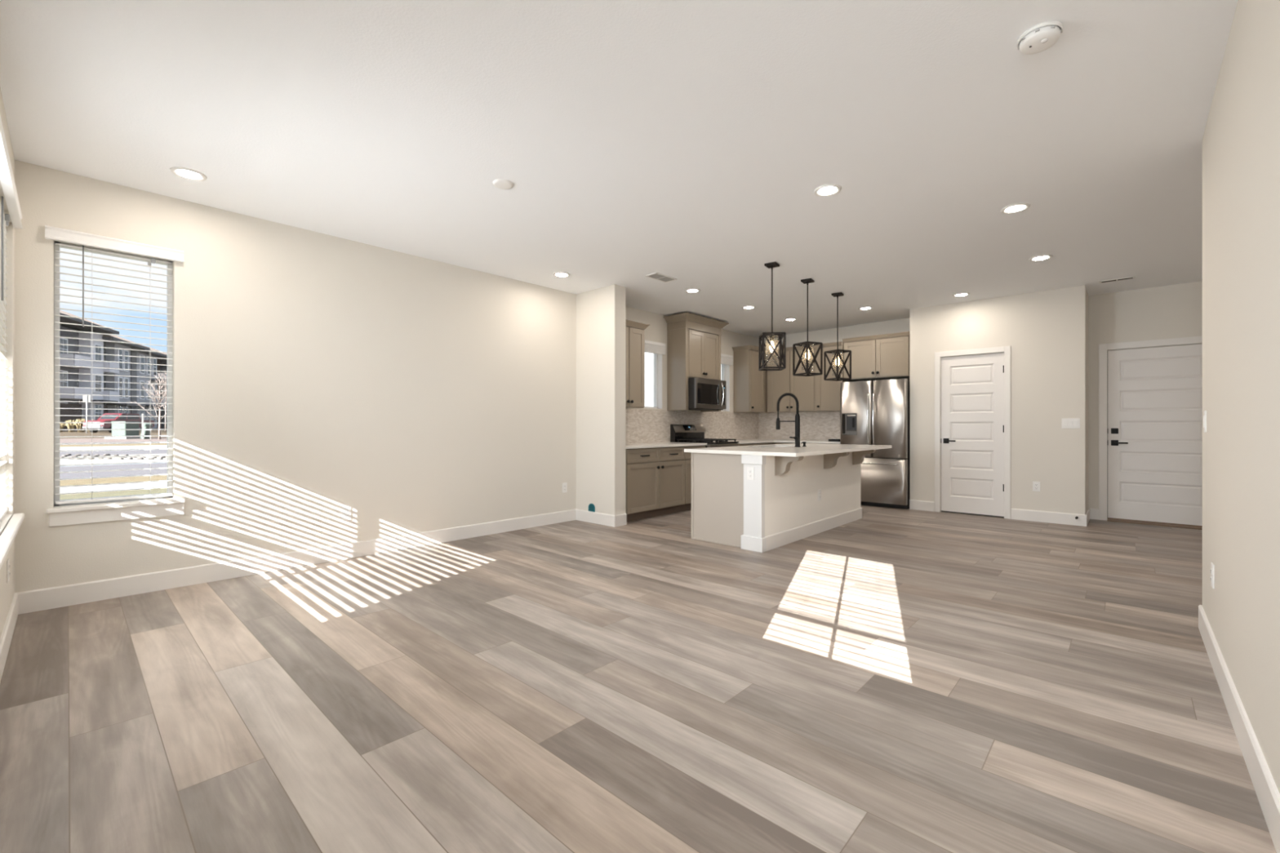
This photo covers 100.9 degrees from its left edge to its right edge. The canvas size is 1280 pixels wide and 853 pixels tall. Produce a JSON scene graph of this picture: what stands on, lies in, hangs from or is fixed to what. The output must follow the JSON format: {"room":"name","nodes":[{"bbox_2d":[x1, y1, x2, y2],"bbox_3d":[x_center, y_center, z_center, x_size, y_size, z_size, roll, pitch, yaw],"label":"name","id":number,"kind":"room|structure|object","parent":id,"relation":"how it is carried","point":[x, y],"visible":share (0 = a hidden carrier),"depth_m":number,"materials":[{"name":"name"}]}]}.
{"room":"empty living room","nodes":[
{"label":"empty living room","id":0,"kind":"room"},
{"bbox_2d":[0,87,14,638],"bbox_3d":[-1.920,-0.062,1.368,5.525,3.093,0.165,0,0,43],"label":"wall","id":1,"kind":"structure","parent":0,"point":[6,589],"depth_m":3.06,"materials":[{"name":"white paint"}]},
{"bbox_2d":[6,558,9,582],"bbox_3d":[-3.328,0.759,2.787,0.072,0.116,0.010,0,0,43],"label":"wall outlet","id":2,"kind":"object","parent":1,"relation":"attached to","point":[7,560],"visible":1,"depth_m":2.76,"materials":[{"name":"white plastic"}]},
{"bbox_2d":[0,593,17,682],"bbox_3d":[-1.845,1.069,1.420,5.206,0.130,0.014,0,0,43],"label":"baseboard","id":3,"kind":"structure","parent":1,"relation":"attached to","point":[9,627],"depth_m":2.67,"materials":[{"name":"white paint"}]},
{"bbox_2d":[0,115,22,521],"bbox_3d":[-2.983,-0.376,2.439,1.900,1.732,0.106,0,0,43],"label":"window blind","id":4,"kind":"object","parent":1,"relation":"attached to","point":[6,178],"visible":0.98,"depth_m":2.80,"materials":[{"name":"white plastic"}]},
{"bbox_2d":[0,512,24,568],"bbox_3d":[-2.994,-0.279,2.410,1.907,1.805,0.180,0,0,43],"label":"window sill","id":5,"kind":"structure","parent":1,"relation":"in","point":[8,535],"depth_m":2.60,"materials":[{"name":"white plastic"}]},
{"bbox_2d":[14,160,758,592],"bbox_3d":[-0.836,-0.062,6.492,0.165,3.093,9.165,0,0,43],"label":"wall","id":6,"kind":"structure","parent":0,"point":[315,375],"depth_m":4.30,"materials":[{"name":"white paint"}]},
{"bbox_2d":[46,240,185,527],"bbox_3d":[-3.498,-0.279,3.555,0.180,1.805,0.654,0,0,43],"label":"window","id":7,"kind":"structure","parent":6,"relation":"in","point":[67,515],"depth_m":3.50,"materials":[{"name":"white plastic"}]},
{"bbox_2d":[44,225,183,504],"bbox_3d":[-3.481,-0.376,3.531,0.106,1.732,0.653,0,0,43],"label":"window blind","id":8,"kind":"object","parent":7,"relation":"attached to","point":[54,233],"visible":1,"depth_m":3.52,"materials":[{"name":"white plastic"}]},
{"bbox_2d":[14,509,576,614],"bbox_3d":[-2.270,1.069,4.808,0.014,0.130,4.415,0,0,43],"label":"baseboard","id":9,"kind":"structure","parent":6,"relation":"attached to","point":[37,600],"depth_m":4.04,"materials":[{"name":"white paint"}]},
{"bbox_2d":[342,506,351,520],"bbox_3d":[-2.519,0.749,4.541,0.010,0.116,0.072,0,0,43],"label":"wall outlet","id":10,"kind":"object","parent":6,"relation":"attached to","point":[346,511],"visible":1,"depth_m":4.54,"materials":[{"name":"white plastic"}]},
{"bbox_2d":[562,482,567,493],"bbox_3d":[-0.896,0.729,6.299,0.010,0.116,0.072,0,0,43],"label":"wall outlet","id":11,"kind":"object","parent":6,"relation":"attached to","point":[564,485],"visible":1,"depth_m":6.30,"materials":[{"name":"white plastic"}]},
{"bbox_2d":[626,320,649,408],"bbox_3d":[-0.259,-0.779,6.711,0.375,1.083,0.740,0,0,43],"label":"upper cabinet","id":12,"kind":"object","parent":6,"relation":"attached to","point":[635,332],"visible":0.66,"depth_m":6.73,"materials":[{"name":"beige paint"}]},
{"bbox_2d":[644,353,662,408],"bbox_3d":[0.063,-0.709,7.444,0.135,0.915,0.615,0,0,43],"label":"window","id":13,"kind":"structure","parent":6,"relation":"in","point":[657,357],"depth_m":7.66,"materials":[{"name":"white plastic"}]},
{"bbox_2d":[644,340,666,355],"bbox_3d":[0.134,-1.110,7.377,0.050,0.158,0.652,0,0,43],"label":"window blind","id":14,"kind":"object","parent":6,"relation":"attached to","point":[651,347],"visible":0.59,"depth_m":7.43,"materials":[{"name":"white plastic"}]},
{"bbox_2d":[626,408,758,444],"bbox_3d":[0.753,-0.004,8.085,0.009,0.468,4.139,0,0,43],"label":"backsplash","id":15,"kind":"structure","parent":6,"relation":"attached to","point":[642,425],"depth_m":8.01,"materials":[{"name":"tile"}]},
{"bbox_2d":[663,312,728,412],"bbox_3d":[0.851,-0.908,7.877,0.425,1.355,1.050,0,0,43],"label":"upper cabinet","id":16,"kind":"object","parent":6,"relation":"attached to","point":[693,340],"visible":0.97,"depth_m":7.63,"materials":[{"name":"beige paint"}]},
{"bbox_2d":[688,377,726,410],"bbox_3d":[0.891,-0.469,7.838,0.534,0.440,0.760,0,0,43],"label":"microwave","id":17,"kind":"object","parent":16,"relation":"attached to","point":[704,394],"visible":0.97,"depth_m":7.63,"materials":[{"name":"silver metal"}]},
{"bbox_2d":[720,364,729,411],"bbox_3d":[1.251,-0.709,8.730,0.135,0.915,0.615,0,0,43],"label":"window","id":18,"kind":"structure","parent":6,"relation":"in","point":[726,368],"depth_m":8.93,"materials":[{"name":"white plastic"}]},
{"bbox_2d":[720,353,733,365],"bbox_3d":[1.321,-1.110,8.663,0.050,0.158,0.652,0,0,43],"label":"window blind","id":19,"kind":"object","parent":6,"relation":"attached to","point":[726,359],"visible":0.44,"depth_m":8.75,"materials":[{"name":"white plastic"}]},
{"bbox_2d":[732,345,773,413],"bbox_3d":[1.994,-0.791,9.152,0.375,1.100,0.883,0,0,43],"label":"upper cabinet","id":20,"kind":"object","parent":6,"relation":"attached to","point":[749,383],"visible":0.85,"depth_m":8.90,"materials":[{"name":"beige paint"}]},
{"bbox_2d":[0,0,1237,337],"bbox_3d":[1.665,-1.662,4.186,6.960,0.134,9.160,0,0,43],"label":"ceiling","id":21,"kind":"structure","parent":0,"point":[691,142],"depth_m":2.90,"materials":[{"name":"white paint"}]},
{"bbox_2d":[169,166,207,181],"bbox_3d":[-2.871,-1.605,3.366,0.180,0.011,0.180,0,0,43],"label":"recessed light","id":22,"kind":"object","parent":21,"relation":"in","point":[183,172],"visible":1,"depth_m":3.36,"materials":[{"name":"white plastic"}]},
{"bbox_2d":[552,271,569,277],"bbox_3d":[-0.830,-1.605,5.598,0.180,0.011,0.180,0,0,43],"label":"recessed light","id":23,"kind":"object","parent":21,"relation":"in","point":[559,274],"visible":1,"depth_m":5.58,"materials":[{"name":"white"}]},
{"bbox_2d":[644,272,676,282],"bbox_3d":[0.228,-1.604,5.703,0.170,0.011,0.340,0,0,43],"label":"ceiling vent","id":24,"kind":"object","parent":21,"relation":"in","point":[656,276],"visible":1,"depth_m":5.69,"materials":[{"name":"white plastic"}]},
{"bbox_2d":[684,288,700,293],"bbox_3d":[0.625,-1.605,6.257,0.180,0.011,0.180,0,0,43],"label":"recessed light","id":25,"kind":"object","parent":21,"relation":"in","point":[693,290],"visible":1,"depth_m":6.25,"materials":[{"name":"white"}]},
{"bbox_2d":[742,306,755,309],"bbox_3d":[1.468,-1.605,7.139,0.180,0.011,0.180,0,0,43],"label":"recessed light","id":26,"kind":"object","parent":21,"relation":"in","point":[744,307],"visible":1,"depth_m":7.11,"materials":[{"name":"white"}]},
{"bbox_2d":[758,262,786,370],"bbox_3d":[1.308,-1.087,5.239,0.222,1.045,0.222,0,0,3],"label":"pendant lamp","id":27,"kind":"object","parent":21,"relation":"hanging from","point":[771,335],"visible":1,"depth_m":5.22,"materials":[{"name":"brown metal"}]},
{"bbox_2d":[769,335,773,341],"bbox_3d":[1.308,-0.875,5.239,0.042,0.058,0.042,0,0,3],"label":"socket","id":28,"kind":"object","parent":27,"relation":"attached to","point":[771,337],"depth_m":5.22,"materials":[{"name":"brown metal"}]},
{"bbox_2d":[784,318,796,320],"bbox_3d":[2.257,-1.605,7.939,0.180,0.011,0.180,0,0,43],"label":"recessed light","id":29,"kind":"object","parent":21,"relation":"in","point":[786,319],"visible":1,"depth_m":7.92,"materials":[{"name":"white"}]},
{"bbox_2d":[792,278,822,376],"bbox_3d":[1.842,-1.087,5.813,0.222,1.045,0.222,0,0,-25],"label":"pendant lamp","id":30,"kind":"object","parent":21,"relation":"hanging from","point":[806,344],"visible":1,"depth_m":5.76,"materials":[{"name":"brown metal"}]},
{"bbox_2d":[813,184,841,196],"bbox_3d":[1.277,-1.605,3.600,0.180,0.011,0.180,0,0,43],"label":"recessed light","id":31,"kind":"object","parent":21,"relation":"in","point":[826,190],"visible":1,"depth_m":3.59,"materials":[{"name":"white"}]},
{"bbox_2d":[823,292,851,381],"bbox_3d":[2.394,-1.087,6.408,0.222,1.045,0.222,0,0,-23],"label":"pendant lamp","id":32,"kind":"object","parent":21,"relation":"hanging from","point":[837,356],"visible":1,"depth_m":6.39,"materials":[{"name":"brown metal"}]},
{"bbox_2d":[858,306,872,310],"bbox_3d":[3.066,-1.605,7.187,0.180,0.011,0.180,0,0,43],"label":"recessed light","id":33,"kind":"object","parent":21,"relation":"in","point":[861,308],"visible":1,"depth_m":7.16,"materials":[{"name":"white"}]},
{"bbox_2d":[952,293,969,297],"bbox_3d":[3.915,-1.605,6.447,0.180,0.011,0.180,0,0,43],"label":"recessed light","id":34,"kind":"object","parent":21,"relation":"in","point":[958,295],"visible":1,"depth_m":6.45,"materials":[{"name":"white"}]},
{"bbox_2d":[1000,203,1030,213],"bbox_3d":[2.764,-1.605,3.896,0.180,0.011,0.180,0,0,43],"label":"recessed light","id":35,"kind":"object","parent":21,"relation":"in","point":[1018,207],"visible":1,"depth_m":3.89,"materials":[{"name":"white"}]},
{"bbox_2d":[1016,20,1063,54],"bbox_3d":[1.641,-1.585,2.173,0.154,0.048,0.154,0,0,43],"label":"smoke detector","id":36,"kind":"object","parent":21,"relation":"attached to","point":[1039,40],"visible":1,"depth_m":2.14,"materials":[{"name":"white plastic"}]},
{"bbox_2d":[1029,254,1053,261],"bbox_3d":[3.821,-1.605,5.042,0.180,0.011,0.180,0,0,43],"label":"recessed light","id":37,"kind":"object","parent":21,"relation":"in","point":[1043,257],"visible":1,"depth_m":5.03,"materials":[{"name":"white"}]},
{"bbox_2d":[1099,275,1135,283],"bbox_3d":[5.223,-1.605,5.791,0.290,0.008,0.095,0,0,43],"label":"ceiling vent","id":38,"kind":"object","parent":21,"relation":"in","point":[1134,277],"visible":1,"depth_m":5.77,"materials":[{"name":"white plastic"}]},
{"bbox_2d":[0,504,1276,852],"bbox_3d":[1.621,1.134,4.167,6.640,0.001,8.768,0,0,43],"label":"floor","id":39,"kind":"structure","parent":0,"point":[886,680],"depth_m":2.19,"materials":[{"name":"brown wood"}]},
{"bbox_2d":[576,284,626,515],"bbox_3d":[-0.471,-0.237,6.273,0.669,2.743,0.179,0,0,43],"label":"wall pier","id":40,"kind":"object","parent":39,"relation":"on","point":[601,313],"visible":0.86,"depth_m":6.13,"materials":[{"name":"white paint"}]},
{"bbox_2d":[588,503,595,511],"bbox_3d":[-0.571,0.956,6.238,0.112,0.095,0.009,0,0,43],"label":"junction box","id":41,"kind":"object","parent":40,"relation":"attached to","point":[591,506],"visible":1,"depth_m":6.23,"materials":[{"name":"teal plastic"}]},
{"bbox_2d":[576,509,626,527],"bbox_3d":[-0.465,1.069,6.258,0.669,0.130,0.193,0,0,43],"label":"baseboard","id":42,"kind":"object","parent":40,"relation":"attached to","point":[600,518],"visible":1,"depth_m":6.10,"materials":[{"name":"white paint"}]},
{"bbox_2d":[626,446,684,521],"bbox_3d":[-0.012,0.698,6.756,0.678,0.872,1.140,0,0,43],"label":"base cabinet","id":43,"kind":"object","parent":39,"relation":"on","point":[655,476],"visible":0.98,"depth_m":6.53,"materials":[{"name":"beige paint"}]},
{"bbox_2d":[626,442,706,448],"bbox_3d":[0.139,0.245,6.937,0.660,0.030,1.615,0,0,43],"label":"countertop","id":44,"kind":"structure","parent":43,"relation":"on","point":[630,446],"depth_m":6.77,"materials":[{"name":"white stone"}]},
{"bbox_2d":[680,445,706,511],"bbox_3d":[0.535,0.698,7.348,0.678,0.872,0.470,0,0,43],"label":"base cabinet","id":45,"kind":"object","parent":39,"relation":"on","point":[687,506],"visible":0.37,"depth_m":7.04,"materials":[{"name":"beige paint"}]},
{"bbox_2d":[670,424,739,448],"bbox_3d":[0.977,0.536,7.780,0.740,1.135,0.776,0,0,43],"label":"range","id":46,"kind":"object","parent":39,"relation":"on","point":[695,433],"visible":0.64,"depth_m":7.79,"materials":[{"name":"black"}]},
{"bbox_2d":[675,440,738,444],"bbox_3d":[0.984,0.232,7.782,0.620,0.019,0.764,0,0,43],"label":"cooktop","id":47,"kind":"object","parent":46,"relation":"in","point":[695,442],"depth_m":7.58,"materials":[{"name":"black glass"}]},
{"bbox_2d":[739,442,774,445],"bbox_3d":[1.812,0.698,8.732,0.678,0.872,1.740,0,0,43],"label":"base cabinet","id":48,"kind":"object","parent":39,"relation":"on","point":[763,443],"visible":0.12,"depth_m":8.32,"materials":[{"name":"beige paint"}]},
{"bbox_2d":[728,439,840,444],"bbox_3d":[2.208,0.245,8.366,1.762,0.030,1.744,0,0,43],"label":"countertop","id":49,"kind":"structure","parent":48,"relation":"on","point":[748,441],"depth_m":8.38,"materials":[{"name":"white stone"}]},
{"bbox_2d":[828,439,840,441],"bbox_3d":[3.015,0.212,8.139,0.180,0.035,0.140,0,0,43],"label":"tray","id":50,"kind":"object","parent":49,"relation":"on","point":[829,440],"visible":0.78,"depth_m":8.08,"materials":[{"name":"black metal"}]},
{"bbox_2d":[691,449,875,552],"bbox_3d":[1.703,0.697,5.848,1.060,0.875,2.444,0,0,43],"label":"kitchen island","id":51,"kind":"object","parent":39,"relation":"on","point":[781,506],"visible":0.86,"depth_m":5.17,"materials":[{"name":"beige paint"}]},
{"bbox_2d":[746,466,754,479],"bbox_3d":[1.011,0.432,4.841,0.072,0.116,0.010,0,0,43],"label":"wall outlet","id":52,"kind":"object","parent":51,"relation":"attached to","point":[750,471],"visible":1,"depth_m":4.84,"materials":[{"name":"white plastic"}]},
{"bbox_2d":[684,443,891,457],"bbox_3d":[1.734,0.242,5.844,1.210,0.032,2.490,0,0,43],"label":"island countertop","id":53,"kind":"structure","parent":51,"relation":"on","point":[811,449],"depth_m":5.25,"materials":[{"name":"white stone"}]},
{"bbox_2d":[776,392,800,447],"bbox_3d":[1.663,-0.076,5.931,0.153,0.605,0.275,0,0,-22],"label":"faucet","id":54,"kind":"object","parent":53,"relation":"on","point":[797,437],"visible":1,"depth_m":5.85,"materials":[{"name":"black metal"}]},
{"bbox_2d":[774,442,833,444],"bbox_3d":[2.816,0.698,8.546,1.115,0.872,0.653,0,0,43],"label":"base cabinet","id":55,"kind":"object","parent":39,"relation":"on","point":[775,442],"visible":0.03,"depth_m":8.57,"materials":[{"name":"beige paint"}]},
{"bbox_2d":[841,342,852,382],"bbox_3d":[3.244,-0.066,8.169,0.019,2.400,0.625,0,0,43],"label":"cabinet end panel","id":56,"kind":"object","parent":39,"relation":"on","point":[842,342],"visible":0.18,"depth_m":7.94,"materials":[{"name":"beige paint"}]},
{"bbox_2d":[840,377,910,509],"bbox_3d":[3.517,0.234,7.747,0.905,1.800,0.836,0,0,43],"label":"refrigerator","id":57,"kind":"object","parent":39,"relation":"on","point":[873,412],"visible":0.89,"depth_m":7.40,"materials":[{"name":"grey metal"}]},
{"bbox_2d":[760,280,1202,508],"bbox_3d":[4.647,-0.237,7.418,6.965,2.743,0.165,0,0,43],"label":"wall","id":58,"kind":"structure","parent":0,"point":[1171,311],"depth_m":6.29,"materials":[{"name":"white paint"}]},
{"bbox_2d":[766,345,816,412],"bbox_3d":[2.604,-0.783,8.947,0.870,1.075,0.360,0,0,43],"label":"upper cabinet","id":59,"kind":"object","parent":58,"relation":"attached to","point":[780,383],"visible":0.73,"depth_m":8.83,"materials":[{"name":"beige paint"}]},
{"bbox_2d":[758,411,840,440],"bbox_3d":[2.803,-0.011,9.003,1.757,0.481,0.008,0,0,43],"label":"backsplash","id":60,"kind":"structure","parent":58,"relation":"attached to","point":[818,425],"depth_m":9.00,"materials":[{"name":"tile"}]},
{"bbox_2d":[814,341,842,411],"bbox_3d":[3.131,-0.783,8.460,0.560,1.075,0.360,0,0,43],"label":"upper cabinet","id":61,"kind":"object","parent":58,"relation":"attached to","point":[828,393],"visible":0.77,"depth_m":8.40,"materials":[{"name":"beige paint"}]},
{"bbox_2d":[842,331,910,381],"bbox_3d":[3.579,-1.004,7.829,0.930,0.613,0.630,0,0,43],"label":"upper cabinet","id":62,"kind":"object","parent":58,"relation":"attached to","point":[885,356],"visible":0.9,"depth_m":7.58,"materials":[{"name":"beige paint"}]},
{"bbox_2d":[855,318,910,337],"bbox_3d":[3.786,-1.438,8.070,0.975,0.343,0.045,0,0,43],"label":"wall","id":63,"kind":"structure","parent":58,"relation":"attached to","point":[899,325],"depth_m":8.10,"materials":[{"name":"white paint"}]},
{"bbox_2d":[1098,336,1202,529],"bbox_3d":[5.977,0.067,6.071,1.075,2.134,0.140,0,0,43],"label":"door","id":64,"kind":"structure","parent":58,"relation":"in","point":[1150,399],"depth_m":6.13,"materials":[{"name":"white paint"}]},
{"bbox_2d":[910,284,1085,515],"bbox_3d":[4.426,-0.237,6.686,1.845,2.743,0.120,0,0,43],"label":"wall","id":65,"kind":"structure","parent":0,"point":[1044,331],"depth_m":6.37,"materials":[{"name":"white paint"}]},
{"bbox_2d":[934,346,1010,519],"bbox_3d":[4.248,0.074,6.780,0.835,2.120,0.108,0,0,43],"label":"door","id":66,"kind":"structure","parent":65,"relation":"in","point":[975,441],"depth_m":6.78,"materials":[{"name":"white paint"}]},
{"bbox_2d":[909,499,1098,526],"bbox_3d":[5.358,1.069,6.187,3.890,0.130,0.679,0,0,43],"label":"baseboard","id":67,"kind":"structure","parent":65,"relation":"attached to","point":[1082,520],"depth_m":6.32,"materials":[{"name":"white paint"}]},
{"bbox_2d":[1032,481,1039,491],"bbox_3d":[4.733,0.716,6.314,0.072,0.116,0.010,0,0,43],"label":"wall outlet","id":68,"kind":"object","parent":65,"relation":"attached to","point":[1036,485],"visible":1,"depth_m":6.31,"materials":[{"name":"white plastic"}]},
{"bbox_2d":[1062,417,1079,428],"bbox_3d":[4.967,-0.036,6.099,0.164,0.116,0.010,0,0,43],"label":"light switch","id":69,"kind":"object","parent":65,"relation":"attached to","point":[1074,423],"visible":1,"depth_m":6.09,"materials":[{"name":"white plastic"}]},
{"bbox_2d":[1085,288,1088,512],"bbox_3d":[5.286,-0.237,6.345,0.120,2.743,0.545,0,0,43],"label":"wall","id":70,"kind":"structure","parent":0,"point":[1086,294],"depth_m":6.28,"materials":[{"name":"white paint"}]},
{"bbox_2d":[1202,0,1279,793],"bbox_3d":[1.658,-0.237,1.259,0.120,2.743,4.530,0,0,43],"label":"wall","id":71,"kind":"structure","parent":0,"point":[1241,138],"depth_m":1.90,"materials":[{"name":"white paint"}]},
{"bbox_2d":[1203,410,1206,432],"bbox_3d":[3.015,-0.026,2.824,0.010,0.116,0.072,0,0,43],"label":"light switch","id":72,"kind":"object","parent":71,"relation":"attached to","point":[1204,411],"visible":1,"depth_m":2.80,"materials":[{"name":"white plastic"}]},
{"bbox_2d":[1210,562,1214,589],"bbox_3d":[2.781,0.724,2.571,0.010,0.116,0.072,0,0,43],"label":"wall outlet","id":73,"kind":"object","parent":71,"relation":"attached to","point":[1212,566],"visible":1,"depth_m":2.55,"materials":[{"name":"white plastic"}]},
{"bbox_2d":[1198,604,1279,852],"bbox_3d":[1.665,1.069,1.276,0.134,0.130,4.524,0,0,43],"label":"baseboard","id":74,"kind":"structure","parent":71,"relation":"attached to","point":[1265,788],"depth_m":1.78,"materials":[{"name":"white paint"}]},
{"label":"outside","id":75,"kind":"structure","parent":0,"visible":0},
{"bbox_2d":[59,488,166,500],"bbox_3d":[18.183,1.424,16.945,36.400,0.019,130.000,0,0,43],"label":"yard","id":76,"kind":"structure","parent":75,"point":[107,494],"depth_m":11.08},
{"bbox_2d":[644,352,721,406],"bbox_3d":[-0.712,-1.866,20.509,7.000,6.600,11.400,0,0,43],"label":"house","id":77,"kind":"structure","parent":76,"relation":"on","point":[649,357],"depth_m":17.19,"materials":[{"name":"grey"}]},
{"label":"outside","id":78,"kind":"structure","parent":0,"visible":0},
{"bbox_2d":[59,444,166,450],"bbox_3d":[-10.875,1.080,43.775,4.500,0.062,130.000,0,0,43],"label":"kerb","id":79,"kind":"object","parent":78,"point":[72,448],"depth_m":26.83,"materials":[{"name":"concrete"}]},
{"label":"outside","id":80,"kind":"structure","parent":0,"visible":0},
{"bbox_2d":[59,449,166,456],"bbox_3d":[-7.495,1.184,40.655,4.700,0.065,130.000,0,0,43],"label":"road","id":81,"kind":"structure","parent":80,"point":[137,451],"depth_m":23.83,"materials":[{"name":"grey asphalt"}]},
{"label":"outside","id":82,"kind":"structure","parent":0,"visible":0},
{"bbox_2d":[59,443,166,447],"bbox_3d":[-13.997,1.061,46.658,4.000,0.055,130.000,0,0,43],"label":"verge","id":83,"kind":"structure","parent":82,"point":[136,444],"depth_m":29.98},
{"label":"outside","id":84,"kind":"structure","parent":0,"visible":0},
{"bbox_2d":[59,475,166,486],"bbox_3d":[2.791,1.377,31.157,2.100,0.029,130.000,0,0,43],"label":"verge","id":85,"kind":"structure","parent":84,"point":[159,477],"depth_m":13.49,"materials":[{"name":"plant"}]},
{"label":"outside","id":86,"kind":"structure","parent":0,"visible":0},
{"bbox_2d":[59,427,166,438],"bbox_3d":[-60.652,0.185,89.735,99.000,1.366,130.000,0,0,43],"label":"car park","id":87,"kind":"structure","parent":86,"point":[100,433],"depth_m":48.71,"materials":[{"name":"grey asphalt"}]},
{"bbox_2d":[59,422,66,431],"bbox_3d":[-58.118,0.098,53.006,0.864,0.927,0.789,0,0,43],"label":"ornamental grass","id":88,"kind":"object","parent":87,"relation":"on","point":[61,425],"depth_m":52.97,"materials":[{"name":"beige plant"}]},
{"bbox_2d":[64,419,75,431],"bbox_3d":[-57.186,-0.065,53.196,0.860,1.264,0.944,0,0,43],"label":"ornamental grass","id":89,"kind":"object","parent":87,"relation":"on","point":[70,426],"depth_m":53.05,"materials":[{"name":"beige plant"}]},
{"bbox_2d":[72,418,85,432],"bbox_3d":[-56.040,-0.112,53.028,1.104,1.386,1.146,0,0,43],"label":"ornamental grass","id":90,"kind":"object","parent":87,"relation":"on","point":[79,425],"depth_m":52.80,"materials":[{"name":"beige plant"}]},
{"bbox_2d":[83,395,90,433],"bbox_3d":[-52.299,-1.158,50.000,0.100,3.600,0.500,0,0,43],"label":"sign post","id":91,"kind":"object","parent":87,"relation":"on","point":[86,397],"visible":0.97,"depth_m":49.98,"materials":[{"name":"silver metal"}]},
{"bbox_2d":[59,310,166,431],"bbox_3d":[-71.205,-6.157,68.762,11.700,13.520,41.000,0,0,-23],"label":"apartment building","id":92,"kind":"structure","parent":87,"relation":"on","point":[126,386],"depth_m":62.46,"materials":[{"name":"grey"}]},
{"bbox_2d":[82,413,154,432],"bbox_3d":[-52.831,-0.352,53.761,2.010,1.960,5.770,0,0,-3],"label":"car","id":93,"kind":"object","parent":87,"relation":"on","point":[102,419],"visible":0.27,"depth_m":52.49,"materials":[{"name":"red paint"}]},
{"bbox_2d":[87,422,100,426],"bbox_3d":[-52.688,-0.242,50.980,1.320,0.460,0.080,0,0,-3],"label":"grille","id":94,"kind":"object","parent":93,"relation":"attached to","point":[88,424],"depth_m":50.95,"materials":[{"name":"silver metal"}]},
{"bbox_2d":[151,372,166,431],"bbox_3d":[-53.912,-2.967,60.425,4.387,7.001,3.094,0,0,16],"label":"bare tree","id":95,"kind":"object","parent":87,"relation":"on","point":[165,374],"visible":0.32,"depth_m":59.96,"materials":[{"name":"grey plant"}]},
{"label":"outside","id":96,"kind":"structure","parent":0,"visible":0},
{"bbox_2d":[59,437,166,443],"bbox_3d":[-20.977,0.930,53.103,9.000,0.124,130.000,0,0,43],"label":"pavement","id":97,"kind":"structure","parent":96,"point":[153,439],"depth_m":35.81,"materials":[{"name":"white concrete"}]},
{"bbox_2d":[104,421,140,439],"bbox_3d":[-37.932,0.265,39.000,1.700,1.290,1.440,0,0,5],"label":"cabinet","id":98,"kind":"object","parent":97,"relation":"on","point":[114,426],"visible":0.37,"depth_m":38.53,"materials":[{"name":"metal"}]},
{"bbox_2d":[142,413,143,439],"bbox_3d":[-35.768,-0.003,38.041,0.150,1.852,0.090,0,0,43],"label":"marker stake","id":99,"kind":"object","parent":97,"relation":"on","point":[142,414],"visible":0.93,"depth_m":38.03,"materials":[{"name":"plastic"}]},
{"bbox_2d":[140,423,152,439],"bbox_3d":[-35.946,0.345,38.497,0.638,1.187,0.460,0,0,13],"label":"utility pedestal","id":100,"kind":"object","parent":97,"relation":"on","point":[146,426],"visible":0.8,"depth_m":38.35,"materials":[{"name":"green metal"}]},
{"bbox_2d":[128,373,166,439],"bbox_3d":[-34.688,-1.476,37.791,2.534,4.824,1.787,0,0,-23],"label":"bare tree","id":101,"kind":"object","parent":97,"relation":"on","point":[159,394],"visible":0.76,"depth_m":37.94,"materials":[{"name":"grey plant"}]},
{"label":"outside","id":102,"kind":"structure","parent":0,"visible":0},
{"bbox_2d":[59,458,166,464],"bbox_3d":[-2.168,1.234,35.736,1.400,0.019,130.000,0,0,43],"label":"kerb","id":103,"kind":"object","parent":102,"point":[165,460],"depth_m":18.46,"materials":[{"name":"concrete"}]},
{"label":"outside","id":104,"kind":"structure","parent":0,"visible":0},
{"bbox_2d":[59,453,166,462],"bbox_3d":[-4.226,1.205,37.636,4.200,0.058,130.000,0,0,43],"label":"median","id":105,"kind":"object","parent":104,"point":[113,459],"depth_m":19.63,"materials":[{"name":"white concrete"}]},
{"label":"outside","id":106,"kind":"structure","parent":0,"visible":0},
{"bbox_2d":[67,441,166,444],"bbox_3d":[-16.569,1.013,49.033,3.000,0.041,130.000,0,0,43],"label":"lane","id":107,"kind":"structure","parent":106,"point":[130,442],"depth_m":32.02,"materials":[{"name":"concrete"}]},
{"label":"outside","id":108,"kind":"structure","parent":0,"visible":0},
{"bbox_2d":[59,462,166,479],"bbox_3d":[0.183,1.328,33.566,5.000,0.069,130.000,0,0,43],"label":"road","id":109,"kind":"structure","parent":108,"point":[160,471],"depth_m":15.86,"materials":[{"name":"grey asphalt"}]},
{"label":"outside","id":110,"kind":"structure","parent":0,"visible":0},
{"bbox_2d":[59,481,166,493],"bbox_3d":[4.187,1.393,29.868,1.700,0.023,130.000,0,0,43],"label":"sidewalk","id":111,"kind":"structure","parent":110,"point":[144,485],"depth_m":12.13,"materials":[{"name":"concrete"}]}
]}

